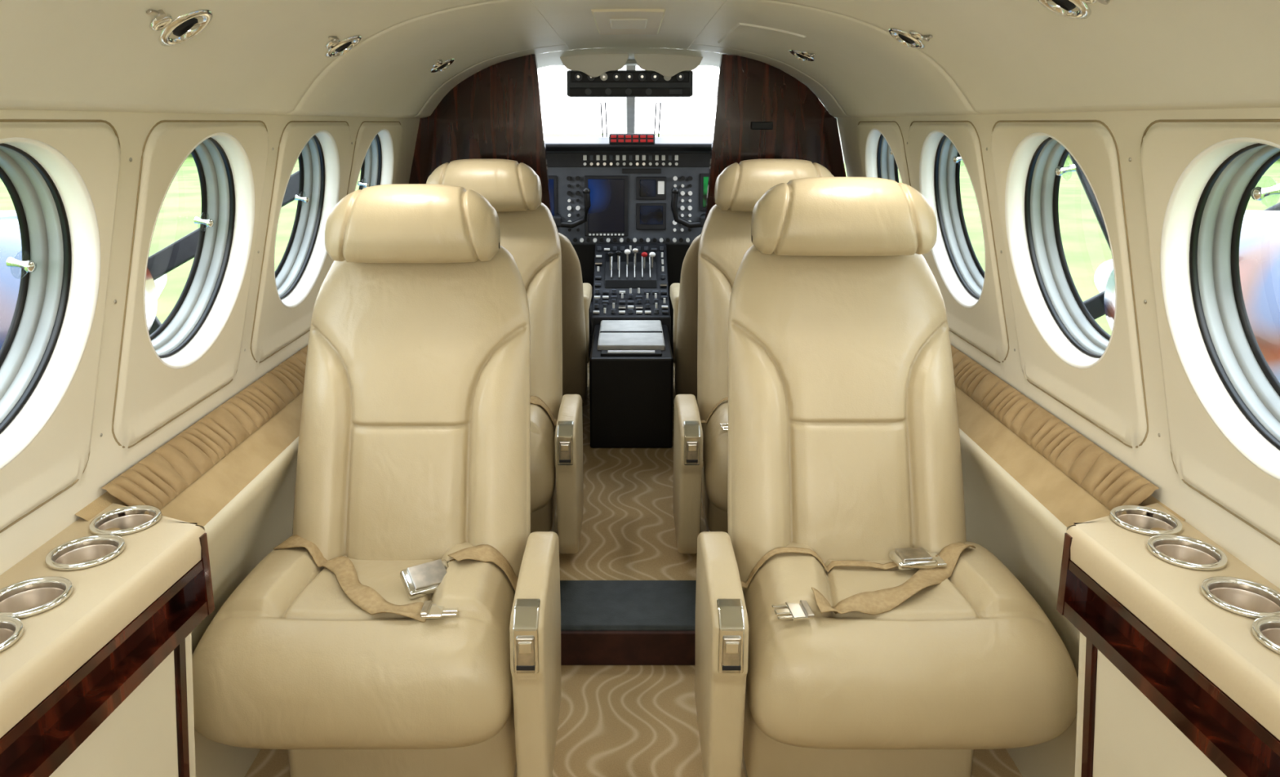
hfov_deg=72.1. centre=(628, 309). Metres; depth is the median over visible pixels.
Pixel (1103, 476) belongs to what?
armrest
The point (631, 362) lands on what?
console
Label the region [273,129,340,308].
frame
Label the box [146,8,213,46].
light
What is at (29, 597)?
cup holder
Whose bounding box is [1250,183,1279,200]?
handle
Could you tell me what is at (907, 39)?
recessed light
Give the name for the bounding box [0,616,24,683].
cup holder
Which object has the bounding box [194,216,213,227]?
handle
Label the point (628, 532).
floor
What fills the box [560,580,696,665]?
step
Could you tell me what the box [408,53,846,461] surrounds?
wall
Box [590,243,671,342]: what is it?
pedestal
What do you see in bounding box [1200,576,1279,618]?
cup holder
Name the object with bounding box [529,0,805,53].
ceiling panel
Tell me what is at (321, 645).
cushion
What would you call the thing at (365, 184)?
handle
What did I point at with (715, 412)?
cushion
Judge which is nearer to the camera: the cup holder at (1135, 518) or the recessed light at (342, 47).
the cup holder at (1135, 518)
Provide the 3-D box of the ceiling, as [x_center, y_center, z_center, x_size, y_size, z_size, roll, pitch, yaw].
[0.010,-0.342,1.016,1.400,0.223,3.730,0,12,0]
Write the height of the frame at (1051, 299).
0.398 m
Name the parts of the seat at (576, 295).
armrest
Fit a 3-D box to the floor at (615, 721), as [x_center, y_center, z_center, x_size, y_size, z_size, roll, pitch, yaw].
[0.010,1.133,0.778,1.660,0.040,2.660,0,12,0]
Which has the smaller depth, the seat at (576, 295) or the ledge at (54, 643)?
the ledge at (54, 643)
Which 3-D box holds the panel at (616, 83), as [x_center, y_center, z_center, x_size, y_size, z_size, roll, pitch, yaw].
[0.005,-0.847,3.301,0.470,0.095,0.130,0,12,0]
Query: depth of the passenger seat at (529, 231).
2.53 m
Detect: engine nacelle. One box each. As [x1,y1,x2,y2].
[0,169,299,349]
[1068,153,1279,382]
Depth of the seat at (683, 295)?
3.33 m
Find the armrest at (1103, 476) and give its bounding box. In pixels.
[951,345,1159,510]
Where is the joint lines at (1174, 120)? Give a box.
[857,119,1279,545]
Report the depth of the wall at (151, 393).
1.40 m
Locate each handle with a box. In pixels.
[5,257,36,272]
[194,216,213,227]
[294,195,309,203]
[357,181,368,187]
[952,155,962,163]
[1054,164,1075,175]
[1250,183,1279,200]
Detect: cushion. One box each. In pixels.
[191,542,515,749]
[529,403,555,512]
[702,400,728,511]
[743,541,1078,749]
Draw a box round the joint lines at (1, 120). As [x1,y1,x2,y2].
[0,119,400,533]
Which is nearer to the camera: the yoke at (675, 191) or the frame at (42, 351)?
the frame at (42, 351)
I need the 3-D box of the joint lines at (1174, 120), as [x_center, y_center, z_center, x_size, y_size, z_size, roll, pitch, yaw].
[0.731,-0.113,1.722,0.107,0.501,1.956,0,12,0]
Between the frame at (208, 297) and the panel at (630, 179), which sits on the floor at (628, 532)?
the panel at (630, 179)
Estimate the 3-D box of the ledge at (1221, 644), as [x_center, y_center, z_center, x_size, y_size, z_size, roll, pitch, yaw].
[0.710,0.542,0.334,0.200,0.100,2.029,0,12,0]
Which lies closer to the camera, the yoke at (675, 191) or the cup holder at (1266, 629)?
the cup holder at (1266, 629)
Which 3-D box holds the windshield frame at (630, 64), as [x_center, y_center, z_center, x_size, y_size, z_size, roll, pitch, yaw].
[0.010,-0.871,3.860,1.369,0.425,0.934,0,12,0]
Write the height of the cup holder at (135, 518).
0.068 m
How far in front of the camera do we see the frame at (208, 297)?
1.63 m
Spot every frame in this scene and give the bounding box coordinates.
[0,137,100,470]
[143,132,254,368]
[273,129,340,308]
[354,128,394,191]
[541,53,706,137]
[865,128,902,182]
[919,129,986,308]
[1004,132,1116,368]
[1160,137,1279,480]
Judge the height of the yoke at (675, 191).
0.181 m
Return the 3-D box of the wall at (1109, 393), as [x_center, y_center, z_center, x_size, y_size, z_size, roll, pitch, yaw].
[0.750,0.236,1.870,0.160,1.340,5.160,0,12,0]
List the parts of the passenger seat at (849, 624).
armrest, backrest, seat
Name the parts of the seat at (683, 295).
armrest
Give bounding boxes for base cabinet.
[0,533,214,776]
[1056,533,1279,776]
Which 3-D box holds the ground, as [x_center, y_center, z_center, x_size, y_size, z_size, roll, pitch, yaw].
[0.010,2.392,0.508,400.000,0.110,400.000,0,12,0]
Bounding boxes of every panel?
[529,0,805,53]
[544,133,712,356]
[566,70,693,97]
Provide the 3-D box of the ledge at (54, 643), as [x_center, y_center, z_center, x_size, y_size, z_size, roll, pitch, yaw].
[-0.690,0.542,0.334,0.200,0.100,2.029,0,12,0]
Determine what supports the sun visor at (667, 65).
attached to the ceiling
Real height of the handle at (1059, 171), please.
0.038 m
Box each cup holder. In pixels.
[0,576,73,618]
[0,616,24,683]
[44,534,125,571]
[88,505,162,536]
[1109,505,1182,536]
[1146,534,1227,570]
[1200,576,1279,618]
[1251,616,1279,654]
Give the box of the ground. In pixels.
[0,133,1279,335]
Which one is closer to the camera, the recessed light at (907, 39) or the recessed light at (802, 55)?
the recessed light at (907, 39)
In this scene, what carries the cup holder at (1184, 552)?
in the ledge at (1221, 644)
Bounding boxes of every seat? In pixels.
[191,183,560,776]
[426,159,582,554]
[558,232,591,403]
[670,234,701,402]
[673,159,834,554]
[694,177,1078,776]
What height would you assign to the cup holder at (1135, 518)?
0.068 m
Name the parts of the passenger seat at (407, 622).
seat, backrest, armrest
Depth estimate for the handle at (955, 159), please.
2.01 m
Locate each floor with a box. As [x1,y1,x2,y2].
[244,665,1022,776]
[552,361,706,580]
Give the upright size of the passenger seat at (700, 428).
1.053 m
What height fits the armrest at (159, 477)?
0.057 m
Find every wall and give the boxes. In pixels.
[0,109,420,776]
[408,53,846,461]
[835,106,1279,776]
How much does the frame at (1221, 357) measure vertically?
0.398 m
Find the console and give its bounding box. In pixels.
[589,320,673,448]
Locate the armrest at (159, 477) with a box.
[102,345,307,509]
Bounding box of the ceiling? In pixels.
[0,0,1279,118]
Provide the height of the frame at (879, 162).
0.398 m
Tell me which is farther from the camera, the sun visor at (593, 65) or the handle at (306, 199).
the sun visor at (593, 65)
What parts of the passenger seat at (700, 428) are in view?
armrest, seat, backrest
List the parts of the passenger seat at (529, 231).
backrest, seat, armrest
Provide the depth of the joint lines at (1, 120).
1.30 m
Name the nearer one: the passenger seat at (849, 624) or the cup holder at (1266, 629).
the cup holder at (1266, 629)
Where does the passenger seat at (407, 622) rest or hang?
on the floor at (615, 721)
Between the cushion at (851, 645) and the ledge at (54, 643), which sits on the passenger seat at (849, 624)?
the cushion at (851, 645)
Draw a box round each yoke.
[552,186,591,227]
[671,186,705,227]
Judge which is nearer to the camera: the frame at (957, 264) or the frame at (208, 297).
the frame at (208, 297)
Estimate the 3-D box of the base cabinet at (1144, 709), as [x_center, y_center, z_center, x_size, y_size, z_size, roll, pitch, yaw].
[0.737,0.850,0.355,0.192,0.690,1.936,0,12,-2]
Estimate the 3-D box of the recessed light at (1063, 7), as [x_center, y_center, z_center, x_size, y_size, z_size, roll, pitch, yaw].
[0.518,-0.366,1.035,0.066,0.038,0.139,2,12,11]
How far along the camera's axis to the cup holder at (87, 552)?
1.16 m
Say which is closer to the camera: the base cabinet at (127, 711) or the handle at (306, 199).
the base cabinet at (127, 711)
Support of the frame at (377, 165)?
attached to the wall at (151, 393)
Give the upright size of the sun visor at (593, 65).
0.080 m
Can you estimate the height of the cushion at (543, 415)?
0.284 m
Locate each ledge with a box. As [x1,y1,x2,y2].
[0,502,205,737]
[1065,502,1279,740]
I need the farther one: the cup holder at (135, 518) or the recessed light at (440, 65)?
the recessed light at (440, 65)
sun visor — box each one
[560,53,628,77]
[634,53,702,77]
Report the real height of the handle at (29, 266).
0.037 m
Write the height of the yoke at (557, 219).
0.181 m
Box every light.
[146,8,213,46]
[324,35,361,57]
[430,57,454,72]
[788,49,815,61]
[888,27,932,48]
[1037,0,1110,18]

